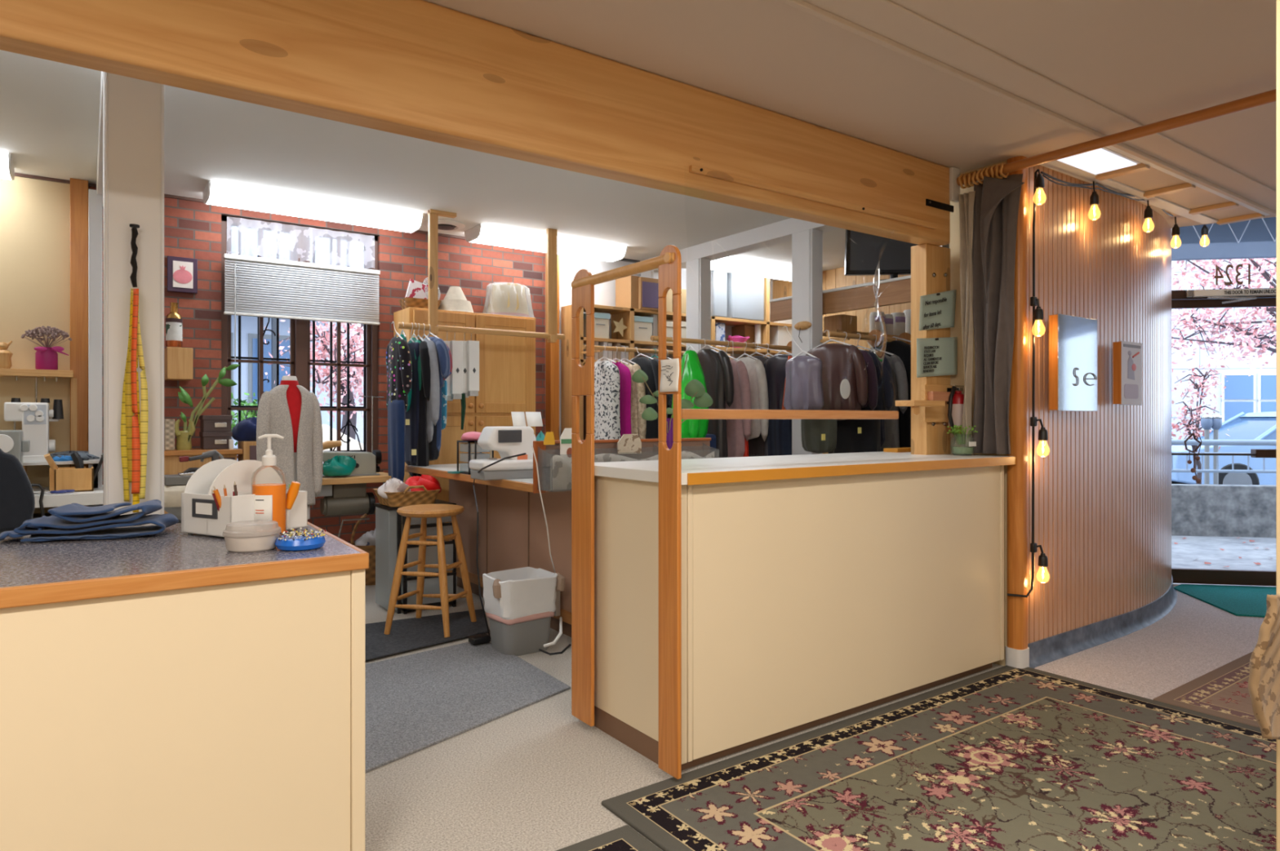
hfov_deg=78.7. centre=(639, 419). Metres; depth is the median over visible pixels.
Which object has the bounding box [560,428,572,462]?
booklet
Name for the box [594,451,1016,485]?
countertop
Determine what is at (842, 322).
carton
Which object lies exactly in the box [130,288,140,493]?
tape measure
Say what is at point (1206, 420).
parking meter
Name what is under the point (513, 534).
desk
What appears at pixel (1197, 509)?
wall
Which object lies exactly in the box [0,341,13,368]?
carved figure
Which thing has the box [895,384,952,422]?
shelf
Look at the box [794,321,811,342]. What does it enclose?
hook block
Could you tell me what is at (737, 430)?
coat
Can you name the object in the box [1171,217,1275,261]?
canopy
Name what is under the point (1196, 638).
floor
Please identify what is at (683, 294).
storage box
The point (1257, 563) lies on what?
fallen leaves
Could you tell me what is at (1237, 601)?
door mat
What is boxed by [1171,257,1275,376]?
tree
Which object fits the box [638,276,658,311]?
box
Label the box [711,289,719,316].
cloth
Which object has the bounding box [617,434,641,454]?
paper bag
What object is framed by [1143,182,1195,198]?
trim
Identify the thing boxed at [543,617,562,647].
cord
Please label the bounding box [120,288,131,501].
tape measure
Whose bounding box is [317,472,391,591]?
table
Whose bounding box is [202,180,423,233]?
fluorescent light
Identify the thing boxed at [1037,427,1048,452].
bulb
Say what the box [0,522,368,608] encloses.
countertop
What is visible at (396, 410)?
jeans
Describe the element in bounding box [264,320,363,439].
tree
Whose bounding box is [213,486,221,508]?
pen
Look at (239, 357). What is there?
bars
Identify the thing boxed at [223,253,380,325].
blind
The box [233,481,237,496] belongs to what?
pen
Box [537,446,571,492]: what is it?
bin
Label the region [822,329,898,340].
shelf
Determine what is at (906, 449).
tray
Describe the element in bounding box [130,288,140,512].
tape measure
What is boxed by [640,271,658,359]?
column
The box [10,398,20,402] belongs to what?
thread cone
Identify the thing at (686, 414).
wooden rail
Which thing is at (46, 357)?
jar
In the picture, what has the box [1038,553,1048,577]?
bulb
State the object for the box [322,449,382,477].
sewing machine
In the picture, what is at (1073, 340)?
sign
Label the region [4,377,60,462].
machine
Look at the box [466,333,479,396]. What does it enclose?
cover
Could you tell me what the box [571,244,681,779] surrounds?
frame
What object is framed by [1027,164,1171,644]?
wall
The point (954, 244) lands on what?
wall partition
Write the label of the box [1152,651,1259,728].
area rug
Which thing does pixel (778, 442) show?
trousers
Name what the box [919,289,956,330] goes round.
notice
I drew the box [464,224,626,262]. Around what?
fluorescent light
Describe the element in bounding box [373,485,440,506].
basket
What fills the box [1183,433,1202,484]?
charm
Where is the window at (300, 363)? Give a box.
[221,215,377,471]
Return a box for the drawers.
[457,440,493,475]
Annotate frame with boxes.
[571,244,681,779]
[1171,264,1275,586]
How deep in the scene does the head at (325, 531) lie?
2.28 m
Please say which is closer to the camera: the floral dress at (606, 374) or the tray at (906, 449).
the tray at (906, 449)
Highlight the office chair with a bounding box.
[0,448,35,533]
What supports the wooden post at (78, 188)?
attached to the wall at (35, 214)
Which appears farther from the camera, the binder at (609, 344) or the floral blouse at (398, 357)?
the binder at (609, 344)
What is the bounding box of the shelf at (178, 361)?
[164,346,192,381]
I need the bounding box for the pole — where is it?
[949,88,1275,202]
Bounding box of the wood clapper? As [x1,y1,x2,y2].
[44,453,58,471]
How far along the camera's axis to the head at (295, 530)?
2.26 m
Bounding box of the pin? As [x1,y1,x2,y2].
[274,528,324,539]
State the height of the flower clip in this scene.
0.070 m
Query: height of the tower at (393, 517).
0.725 m
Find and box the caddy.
[181,458,307,537]
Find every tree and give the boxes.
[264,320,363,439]
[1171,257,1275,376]
[1171,359,1234,484]
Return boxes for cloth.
[231,417,257,441]
[322,455,356,475]
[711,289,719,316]
[727,292,755,319]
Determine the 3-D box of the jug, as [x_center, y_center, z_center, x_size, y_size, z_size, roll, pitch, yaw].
[2.554,-0.884,7.328,0.168,0.276,0.168,0,0,-35]
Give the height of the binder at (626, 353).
0.157 m
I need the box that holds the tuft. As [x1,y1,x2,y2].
[946,425,977,444]
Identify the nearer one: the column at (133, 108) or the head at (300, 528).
the head at (300, 528)
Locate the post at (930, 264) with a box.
[911,243,950,455]
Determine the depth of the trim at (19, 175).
5.72 m
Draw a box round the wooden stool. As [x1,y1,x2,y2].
[383,504,476,637]
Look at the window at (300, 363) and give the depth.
6.33 m
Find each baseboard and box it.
[1005,646,1029,668]
[1027,575,1177,668]
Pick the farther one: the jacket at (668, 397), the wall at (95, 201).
the jacket at (668, 397)
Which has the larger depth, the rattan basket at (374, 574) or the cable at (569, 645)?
the rattan basket at (374, 574)
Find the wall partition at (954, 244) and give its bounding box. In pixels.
[949,160,1006,666]
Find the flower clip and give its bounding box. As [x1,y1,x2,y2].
[543,431,555,444]
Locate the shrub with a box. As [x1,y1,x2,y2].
[231,392,257,445]
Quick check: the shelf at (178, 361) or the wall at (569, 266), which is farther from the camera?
the wall at (569, 266)
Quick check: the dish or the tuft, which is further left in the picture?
the dish
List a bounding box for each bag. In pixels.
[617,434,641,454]
[800,419,836,453]
[827,419,880,453]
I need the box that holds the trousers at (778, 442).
[764,419,791,456]
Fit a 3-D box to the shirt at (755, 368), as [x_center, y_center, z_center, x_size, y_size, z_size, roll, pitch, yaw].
[0.919,-0.240,6.805,0.102,0.870,0.543,0,0,-32]
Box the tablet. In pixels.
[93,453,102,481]
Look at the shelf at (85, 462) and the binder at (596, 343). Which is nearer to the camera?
the shelf at (85, 462)
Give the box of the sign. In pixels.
[1048,313,1097,411]
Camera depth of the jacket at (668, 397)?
7.27 m
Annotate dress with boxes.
[594,345,620,439]
[610,346,631,438]
[729,341,748,457]
[763,343,773,359]
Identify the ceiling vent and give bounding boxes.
[423,218,465,231]
[619,258,639,262]
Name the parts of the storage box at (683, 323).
lid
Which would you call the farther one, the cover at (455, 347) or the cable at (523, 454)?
the cover at (455, 347)
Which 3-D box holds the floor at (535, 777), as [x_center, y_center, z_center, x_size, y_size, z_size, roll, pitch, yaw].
[2.648,1.370,4.238,16.423,0.100,9.850,0,0,-35]
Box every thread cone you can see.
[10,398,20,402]
[40,398,49,403]
[52,400,63,419]
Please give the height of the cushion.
0.061 m
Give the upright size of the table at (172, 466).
1.099 m
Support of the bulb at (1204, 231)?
attached to the string lights at (1037, 313)
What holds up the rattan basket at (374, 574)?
on the floor at (535, 777)
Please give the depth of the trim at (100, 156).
4.40 m
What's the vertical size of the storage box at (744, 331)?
0.281 m
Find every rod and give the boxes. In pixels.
[581,345,735,359]
[650,335,791,355]
[820,329,911,346]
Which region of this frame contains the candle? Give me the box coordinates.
[228,439,233,449]
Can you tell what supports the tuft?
in the plant pot at (956, 451)
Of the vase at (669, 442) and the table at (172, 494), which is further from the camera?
the table at (172, 494)
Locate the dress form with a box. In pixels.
[256,376,323,519]
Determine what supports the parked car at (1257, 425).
on the street
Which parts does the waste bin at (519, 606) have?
handle, handle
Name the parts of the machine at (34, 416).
dial panel, knob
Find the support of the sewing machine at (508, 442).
on the island countertop at (434, 470)
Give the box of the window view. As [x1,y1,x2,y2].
[231,226,355,461]
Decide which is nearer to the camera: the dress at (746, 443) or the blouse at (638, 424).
the dress at (746, 443)
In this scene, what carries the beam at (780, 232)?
attached to the wall at (945, 246)
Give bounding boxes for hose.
[200,449,223,462]
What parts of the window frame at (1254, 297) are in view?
closer arm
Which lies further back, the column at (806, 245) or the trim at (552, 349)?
the trim at (552, 349)
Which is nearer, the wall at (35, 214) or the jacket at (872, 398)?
the wall at (35, 214)
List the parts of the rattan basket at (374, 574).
handle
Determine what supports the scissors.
on the work table at (95, 497)
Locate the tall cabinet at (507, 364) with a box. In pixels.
[393,307,535,578]
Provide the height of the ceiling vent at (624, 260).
0.012 m
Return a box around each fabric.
[377,477,410,498]
[404,474,441,493]
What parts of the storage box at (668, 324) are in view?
lid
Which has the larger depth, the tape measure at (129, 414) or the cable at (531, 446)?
the cable at (531, 446)
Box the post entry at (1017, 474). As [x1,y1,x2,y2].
[1006,155,1027,649]
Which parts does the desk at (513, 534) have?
power strip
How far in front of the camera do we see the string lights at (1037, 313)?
4.11 m
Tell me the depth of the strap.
2.86 m
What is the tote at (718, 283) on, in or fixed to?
on the shelves at (757, 291)
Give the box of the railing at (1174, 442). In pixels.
[1171,440,1275,473]
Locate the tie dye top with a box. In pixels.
[440,380,447,430]
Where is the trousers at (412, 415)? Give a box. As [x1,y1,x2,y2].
[404,323,419,465]
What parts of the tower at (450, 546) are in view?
drawer, drawer, drawer, drawer, cross rail, cross rail, cross rail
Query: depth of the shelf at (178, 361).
5.58 m
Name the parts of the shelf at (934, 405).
arm, plate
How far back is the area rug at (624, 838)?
2.40 m
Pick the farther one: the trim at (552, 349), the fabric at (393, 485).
the trim at (552, 349)
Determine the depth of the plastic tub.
2.24 m
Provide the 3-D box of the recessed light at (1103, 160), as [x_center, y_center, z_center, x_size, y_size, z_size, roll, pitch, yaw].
[2.391,-1.367,4.105,0.510,0.023,0.240,0,0,-35]
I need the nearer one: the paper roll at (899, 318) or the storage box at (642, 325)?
the paper roll at (899, 318)
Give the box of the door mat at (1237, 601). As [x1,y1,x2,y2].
[1173,584,1275,617]
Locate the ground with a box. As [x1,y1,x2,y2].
[1171,535,1275,586]
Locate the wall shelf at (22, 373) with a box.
[0,368,76,466]
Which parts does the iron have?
handle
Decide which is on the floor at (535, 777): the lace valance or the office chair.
the office chair
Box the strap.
[128,223,139,287]
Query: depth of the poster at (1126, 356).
4.61 m
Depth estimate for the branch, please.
3.38 m
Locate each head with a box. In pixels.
[271,528,324,539]
[271,529,326,537]
[277,527,321,541]
[278,528,323,541]
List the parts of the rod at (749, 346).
support arm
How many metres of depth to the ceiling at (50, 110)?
5.14 m
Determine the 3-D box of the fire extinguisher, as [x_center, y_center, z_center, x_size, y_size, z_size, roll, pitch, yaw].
[1.744,-0.047,4.300,0.129,0.280,0.131,0,0,4]
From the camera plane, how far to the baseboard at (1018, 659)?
4.10 m
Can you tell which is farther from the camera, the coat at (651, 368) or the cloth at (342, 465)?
the coat at (651, 368)
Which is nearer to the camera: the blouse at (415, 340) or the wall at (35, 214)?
the wall at (35, 214)
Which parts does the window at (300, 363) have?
sash, sash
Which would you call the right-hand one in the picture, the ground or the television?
the ground
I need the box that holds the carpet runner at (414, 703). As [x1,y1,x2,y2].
[364,642,570,773]
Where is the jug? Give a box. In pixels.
[902,309,911,334]
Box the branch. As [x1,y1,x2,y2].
[631,354,712,435]
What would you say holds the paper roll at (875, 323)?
on the shelf at (833, 331)
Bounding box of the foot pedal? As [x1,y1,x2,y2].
[468,633,490,644]
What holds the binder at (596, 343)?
on the shelves at (757, 291)
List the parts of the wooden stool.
leg, leg, seat, leg, leg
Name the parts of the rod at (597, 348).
support arm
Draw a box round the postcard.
[659,358,679,392]
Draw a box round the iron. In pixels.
[177,451,218,475]
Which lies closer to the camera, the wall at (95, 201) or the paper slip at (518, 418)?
the paper slip at (518, 418)
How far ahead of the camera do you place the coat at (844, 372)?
5.68 m
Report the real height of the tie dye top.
0.396 m
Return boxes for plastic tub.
[222,520,281,553]
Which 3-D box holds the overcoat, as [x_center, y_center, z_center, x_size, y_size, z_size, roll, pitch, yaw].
[2.078,-0.051,6.376,0.206,1.250,0.625,0,0,-35]
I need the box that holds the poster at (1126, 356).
[1112,341,1142,405]
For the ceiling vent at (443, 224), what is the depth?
6.54 m
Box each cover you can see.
[444,324,453,400]
[449,325,462,399]
[462,326,468,397]
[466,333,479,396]
[670,336,708,438]
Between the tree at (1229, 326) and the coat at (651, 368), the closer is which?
the coat at (651, 368)
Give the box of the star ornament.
[613,317,626,337]
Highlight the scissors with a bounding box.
[33,489,75,493]
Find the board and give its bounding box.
[323,440,341,449]
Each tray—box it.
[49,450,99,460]
[883,447,911,453]
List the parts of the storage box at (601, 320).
lid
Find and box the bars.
[231,230,365,452]
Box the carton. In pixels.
[823,314,857,331]
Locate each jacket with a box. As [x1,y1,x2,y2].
[648,348,672,425]
[666,349,671,417]
[697,338,733,457]
[843,332,877,410]
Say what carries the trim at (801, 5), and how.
attached to the ceiling at (1147, 62)
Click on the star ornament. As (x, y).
(620, 327)
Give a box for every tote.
[711,270,727,317]
[716,272,764,321]
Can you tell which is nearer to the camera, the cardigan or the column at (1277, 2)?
the column at (1277, 2)
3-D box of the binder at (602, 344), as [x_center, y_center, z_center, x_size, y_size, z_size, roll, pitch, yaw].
[-0.396,-0.660,7.663,0.044,0.187,0.220,0,0,-35]
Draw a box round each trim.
[14,173,465,239]
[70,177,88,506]
[96,71,102,206]
[545,253,559,440]
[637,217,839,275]
[777,0,1275,217]
[1040,160,1217,224]
[1095,163,1150,180]
[1105,146,1270,215]
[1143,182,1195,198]
[1189,201,1238,215]
[1217,213,1264,225]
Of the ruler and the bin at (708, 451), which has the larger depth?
the ruler
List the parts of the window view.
pane, post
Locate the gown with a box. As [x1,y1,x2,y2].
[400,322,412,412]
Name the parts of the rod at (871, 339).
support arm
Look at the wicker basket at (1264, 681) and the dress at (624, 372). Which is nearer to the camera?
the wicker basket at (1264, 681)
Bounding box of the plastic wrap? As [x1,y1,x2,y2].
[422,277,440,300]
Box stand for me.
[359,395,383,453]
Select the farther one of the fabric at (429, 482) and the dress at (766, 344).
the dress at (766, 344)
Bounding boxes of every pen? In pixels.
[211,489,219,511]
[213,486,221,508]
[223,484,226,496]
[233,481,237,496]
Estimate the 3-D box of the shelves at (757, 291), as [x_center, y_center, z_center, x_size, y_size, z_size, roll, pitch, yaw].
[0.550,-0.139,8.371,3.003,2.917,0.340,0,0,-35]
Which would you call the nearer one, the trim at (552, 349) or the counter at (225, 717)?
the counter at (225, 717)
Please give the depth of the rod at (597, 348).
7.27 m
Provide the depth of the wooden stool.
4.76 m
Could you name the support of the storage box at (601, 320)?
on the shelves at (757, 291)
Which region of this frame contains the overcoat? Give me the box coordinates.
[869,336,911,448]
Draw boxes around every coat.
[408,323,430,476]
[626,347,658,439]
[725,340,751,457]
[746,342,770,457]
[804,329,867,421]
[870,334,908,452]
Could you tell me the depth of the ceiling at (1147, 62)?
3.03 m
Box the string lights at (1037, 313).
[1007,168,1208,597]
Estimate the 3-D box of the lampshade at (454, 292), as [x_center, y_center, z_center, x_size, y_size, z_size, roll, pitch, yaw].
[-1.608,-1.054,6.792,0.288,0.188,0.288,0,0,-35]
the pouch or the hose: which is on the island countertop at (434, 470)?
the pouch
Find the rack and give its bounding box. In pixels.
[397,208,564,342]
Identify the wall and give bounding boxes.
[0,176,70,513]
[88,186,545,543]
[88,189,102,506]
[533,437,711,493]
[559,254,773,440]
[773,266,911,453]
[940,244,949,248]
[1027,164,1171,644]
[1171,484,1275,537]
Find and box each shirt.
[424,324,450,388]
[733,342,768,442]
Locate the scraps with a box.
[354,528,382,546]
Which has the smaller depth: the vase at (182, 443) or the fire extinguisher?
the fire extinguisher
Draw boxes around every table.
[0,484,102,533]
[164,448,242,514]
[164,484,186,523]
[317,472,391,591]
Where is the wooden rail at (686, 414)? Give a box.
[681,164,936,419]
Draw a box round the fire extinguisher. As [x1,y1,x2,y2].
[946,385,964,434]
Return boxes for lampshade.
[438,299,473,312]
[444,286,466,300]
[481,282,534,317]
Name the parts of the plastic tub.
lid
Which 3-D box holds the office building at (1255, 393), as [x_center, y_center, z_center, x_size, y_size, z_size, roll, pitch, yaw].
[10.864,-5.670,25.402,21.000,14.020,6.070,0,0,9]
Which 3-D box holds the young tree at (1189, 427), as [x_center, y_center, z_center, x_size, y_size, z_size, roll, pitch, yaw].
[8.087,0.152,11.337,0.865,2.388,0.975,0,0,26]
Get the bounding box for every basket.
[350,510,382,585]
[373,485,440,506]
[398,297,441,309]
[1248,594,1279,740]
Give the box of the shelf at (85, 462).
[22,460,99,488]
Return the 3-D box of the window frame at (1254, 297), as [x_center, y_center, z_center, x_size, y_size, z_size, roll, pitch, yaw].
[4.741,-0.190,6.123,1.320,3.020,0.199,0,0,9]
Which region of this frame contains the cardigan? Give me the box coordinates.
[422,324,439,443]
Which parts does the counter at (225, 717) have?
corner trim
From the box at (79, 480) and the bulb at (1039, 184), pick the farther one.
the box at (79, 480)
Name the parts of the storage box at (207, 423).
lid, label frame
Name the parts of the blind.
rail, head rail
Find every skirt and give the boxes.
[428,424,439,461]
[435,388,441,451]
[705,434,715,448]
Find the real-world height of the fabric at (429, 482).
0.151 m
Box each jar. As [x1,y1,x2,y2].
[34,346,68,369]
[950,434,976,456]
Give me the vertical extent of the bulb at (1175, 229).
0.162 m
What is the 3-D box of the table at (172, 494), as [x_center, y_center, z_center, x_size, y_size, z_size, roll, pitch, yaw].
[-2.386,0.833,4.358,0.593,0.974,0.430,0,0,-35]
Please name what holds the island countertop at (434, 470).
on the desk at (513, 534)
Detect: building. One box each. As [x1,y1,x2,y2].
[355,368,363,444]
[1171,257,1275,439]
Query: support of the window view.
on the street
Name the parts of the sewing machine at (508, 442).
arm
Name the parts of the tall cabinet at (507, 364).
door, door, door frame, door frame, knob, knob, knob, knob, door, door, door frame, door frame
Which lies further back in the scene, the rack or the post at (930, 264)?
the rack
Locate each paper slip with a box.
[511,412,526,426]
[525,412,542,426]
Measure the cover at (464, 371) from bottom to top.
0.580 m
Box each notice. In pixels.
[916,337,957,377]
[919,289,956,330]
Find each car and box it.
[322,424,363,463]
[1171,411,1275,485]
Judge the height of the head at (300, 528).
0.028 m
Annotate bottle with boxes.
[165,302,182,347]
[251,434,286,536]
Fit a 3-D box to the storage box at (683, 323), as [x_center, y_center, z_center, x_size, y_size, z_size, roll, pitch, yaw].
[0.385,-0.896,8.237,0.136,0.233,0.288,0,0,-35]
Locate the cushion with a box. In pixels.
[461,431,481,440]
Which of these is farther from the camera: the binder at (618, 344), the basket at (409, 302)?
the binder at (618, 344)
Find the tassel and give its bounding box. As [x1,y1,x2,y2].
[460,393,466,430]
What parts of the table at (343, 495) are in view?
drawer, motor, treadle rod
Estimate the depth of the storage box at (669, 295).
7.99 m
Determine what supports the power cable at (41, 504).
hanging from the work table at (95, 497)
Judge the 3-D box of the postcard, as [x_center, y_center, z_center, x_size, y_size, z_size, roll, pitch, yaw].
[0.105,-0.158,2.818,0.009,0.118,0.107,0,0,-35]
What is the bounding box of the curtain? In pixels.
[958,173,1024,454]
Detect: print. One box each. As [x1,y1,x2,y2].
[173,260,192,288]
[875,315,884,321]
[884,318,893,324]
[895,316,905,322]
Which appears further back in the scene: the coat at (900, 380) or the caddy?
the coat at (900, 380)
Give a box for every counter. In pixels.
[0,569,364,850]
[594,465,1004,770]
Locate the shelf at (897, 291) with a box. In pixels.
[769,275,911,321]
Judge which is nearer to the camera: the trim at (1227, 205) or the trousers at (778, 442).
the trim at (1227, 205)
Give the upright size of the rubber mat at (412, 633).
0.010 m
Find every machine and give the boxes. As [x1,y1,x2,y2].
[0,430,30,466]
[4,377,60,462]
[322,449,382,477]
[469,426,536,480]
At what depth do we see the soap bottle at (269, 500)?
2.53 m
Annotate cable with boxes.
[31,484,44,516]
[472,453,526,639]
[531,446,555,573]
[538,644,571,655]
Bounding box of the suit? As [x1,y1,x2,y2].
[752,342,792,409]
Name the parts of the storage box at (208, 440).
lid, label frame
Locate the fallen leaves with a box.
[1173,537,1273,567]
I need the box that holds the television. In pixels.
[844,229,918,280]
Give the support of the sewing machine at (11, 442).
on the work table at (95, 497)
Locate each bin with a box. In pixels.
[482,566,564,656]
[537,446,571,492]
[594,444,658,462]
[681,443,719,459]
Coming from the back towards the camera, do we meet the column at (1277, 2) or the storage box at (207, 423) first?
the storage box at (207, 423)
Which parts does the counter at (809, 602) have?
panel, corner trim, corner trim, corner trim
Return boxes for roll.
[53,455,72,461]
[869,311,884,332]
[884,314,893,335]
[890,312,905,335]
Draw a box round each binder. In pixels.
[583,341,598,359]
[583,342,586,359]
[598,342,607,360]
[598,351,603,360]
[607,342,612,360]
[612,342,621,361]
[612,351,616,360]
[621,345,625,361]
[625,346,628,361]
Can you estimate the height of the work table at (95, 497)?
0.858 m
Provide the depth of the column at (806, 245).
6.28 m
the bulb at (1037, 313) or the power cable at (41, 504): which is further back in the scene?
the power cable at (41, 504)
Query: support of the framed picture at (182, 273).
attached to the brick wall at (192, 229)
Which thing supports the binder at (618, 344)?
on the shelves at (757, 291)
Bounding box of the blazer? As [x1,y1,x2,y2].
[855,333,893,446]
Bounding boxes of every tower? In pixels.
[373,502,400,613]
[400,499,456,614]
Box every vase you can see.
[174,419,195,450]
[666,417,673,449]
[755,324,760,349]
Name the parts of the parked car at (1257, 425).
cabin glass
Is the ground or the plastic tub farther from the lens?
the ground
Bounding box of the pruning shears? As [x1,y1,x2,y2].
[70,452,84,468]
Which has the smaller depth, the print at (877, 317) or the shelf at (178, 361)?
the shelf at (178, 361)
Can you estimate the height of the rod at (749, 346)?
0.140 m
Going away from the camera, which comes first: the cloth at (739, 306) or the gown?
the gown
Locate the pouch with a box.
[536,431,544,440]
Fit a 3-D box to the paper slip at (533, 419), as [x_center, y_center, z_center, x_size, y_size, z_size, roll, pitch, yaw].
[-0.665,0.000,4.904,0.127,0.091,0.072,0,0,-35]
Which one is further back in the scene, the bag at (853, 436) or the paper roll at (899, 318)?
the paper roll at (899, 318)
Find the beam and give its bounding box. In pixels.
[0,0,953,246]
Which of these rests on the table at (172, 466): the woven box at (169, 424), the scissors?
the woven box at (169, 424)
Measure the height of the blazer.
0.931 m
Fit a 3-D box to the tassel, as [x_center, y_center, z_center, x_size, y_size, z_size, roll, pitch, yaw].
[-1.420,-0.061,6.263,0.039,0.292,0.040,0,0,-35]
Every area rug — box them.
[555,825,662,850]
[601,665,1275,850]
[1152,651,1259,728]
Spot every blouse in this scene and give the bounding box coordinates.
[386,321,412,411]
[409,323,421,391]
[435,325,452,380]
[618,346,646,439]
[782,326,823,410]
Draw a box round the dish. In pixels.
[275,533,325,551]
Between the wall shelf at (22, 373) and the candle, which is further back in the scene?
the candle
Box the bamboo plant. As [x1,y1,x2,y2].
[177,364,239,442]
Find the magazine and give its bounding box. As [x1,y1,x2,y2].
[404,279,427,302]
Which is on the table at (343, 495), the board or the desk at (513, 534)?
the board
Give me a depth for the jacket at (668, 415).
7.44 m
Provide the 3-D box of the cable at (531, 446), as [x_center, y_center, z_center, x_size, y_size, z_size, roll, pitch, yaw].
[-0.490,0.544,4.335,0.085,0.818,0.877,0,0,2]
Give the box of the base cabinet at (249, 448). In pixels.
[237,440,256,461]
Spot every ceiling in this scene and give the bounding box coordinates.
[0,49,845,281]
[422,0,1275,228]
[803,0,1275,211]
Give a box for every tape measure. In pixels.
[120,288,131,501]
[124,337,133,482]
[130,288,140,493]
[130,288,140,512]
[131,288,148,499]
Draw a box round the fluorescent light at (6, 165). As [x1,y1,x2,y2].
[0,151,14,180]
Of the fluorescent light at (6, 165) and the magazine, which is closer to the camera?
the fluorescent light at (6, 165)
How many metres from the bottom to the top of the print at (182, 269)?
0.194 m
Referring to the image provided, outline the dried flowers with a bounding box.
[21,325,71,347]
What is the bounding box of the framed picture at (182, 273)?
[167,256,197,293]
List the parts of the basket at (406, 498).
handle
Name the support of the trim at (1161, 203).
attached to the wall at (1103, 477)
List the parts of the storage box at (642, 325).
lid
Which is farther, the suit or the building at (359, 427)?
the building at (359, 427)
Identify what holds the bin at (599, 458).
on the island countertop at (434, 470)
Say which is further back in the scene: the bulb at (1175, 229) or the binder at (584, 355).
the binder at (584, 355)
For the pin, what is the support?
on the dish
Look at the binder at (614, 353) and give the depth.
7.63 m
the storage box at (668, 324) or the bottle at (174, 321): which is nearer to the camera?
the bottle at (174, 321)
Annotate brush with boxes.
[285,481,300,527]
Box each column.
[102,71,164,525]
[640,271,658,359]
[686,257,711,351]
[791,229,822,455]
[1275,0,1279,850]
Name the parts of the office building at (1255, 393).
pane, pane, pane, pane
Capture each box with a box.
[49,466,93,492]
[164,419,174,450]
[199,415,232,431]
[199,431,232,449]
[583,312,609,338]
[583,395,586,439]
[615,275,639,309]
[634,315,653,342]
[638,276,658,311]
[666,288,672,312]
[666,321,672,343]
[671,288,686,313]
[681,321,686,344]
[715,322,724,346]
[731,324,755,349]
[769,314,791,351]
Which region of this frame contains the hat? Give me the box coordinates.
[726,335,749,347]
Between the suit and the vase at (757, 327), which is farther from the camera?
the vase at (757, 327)
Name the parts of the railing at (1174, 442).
rail, rail, rail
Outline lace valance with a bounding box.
[226,216,374,268]
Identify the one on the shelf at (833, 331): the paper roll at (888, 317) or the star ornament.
the paper roll at (888, 317)
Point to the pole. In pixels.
(956, 180)
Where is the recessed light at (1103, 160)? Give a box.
[1056,147,1141,174]
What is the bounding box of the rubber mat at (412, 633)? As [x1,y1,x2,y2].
[364,608,489,661]
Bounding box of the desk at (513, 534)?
[448,479,571,637]
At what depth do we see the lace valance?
6.32 m
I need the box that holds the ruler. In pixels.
[447,471,468,474]
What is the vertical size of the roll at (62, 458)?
0.039 m
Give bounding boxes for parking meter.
[1200,413,1213,484]
[1211,413,1222,484]
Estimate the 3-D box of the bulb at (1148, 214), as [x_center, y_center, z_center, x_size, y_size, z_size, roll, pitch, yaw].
[3.178,-1.249,4.878,0.064,0.162,0.063,0,0,-35]
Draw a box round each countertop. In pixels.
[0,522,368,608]
[404,463,550,493]
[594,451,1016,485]
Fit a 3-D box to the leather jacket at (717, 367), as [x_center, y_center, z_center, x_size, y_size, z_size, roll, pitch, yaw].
[0.557,-0.076,6.491,0.195,1.196,0.641,0,0,-23]
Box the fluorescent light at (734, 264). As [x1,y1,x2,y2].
[711,256,791,281]
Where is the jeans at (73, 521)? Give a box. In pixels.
[0,499,178,542]
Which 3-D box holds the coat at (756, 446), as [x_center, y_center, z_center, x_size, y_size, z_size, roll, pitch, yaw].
[1.026,-0.160,6.881,0.149,1.029,0.583,0,0,-35]
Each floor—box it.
[364,577,1173,850]
[1035,584,1264,699]
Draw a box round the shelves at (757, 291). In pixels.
[560,277,791,439]
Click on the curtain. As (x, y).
(987, 273)
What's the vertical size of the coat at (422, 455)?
1.240 m
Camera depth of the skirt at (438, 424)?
6.04 m
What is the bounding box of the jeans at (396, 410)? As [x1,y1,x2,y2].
[387,400,405,482]
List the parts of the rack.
post, post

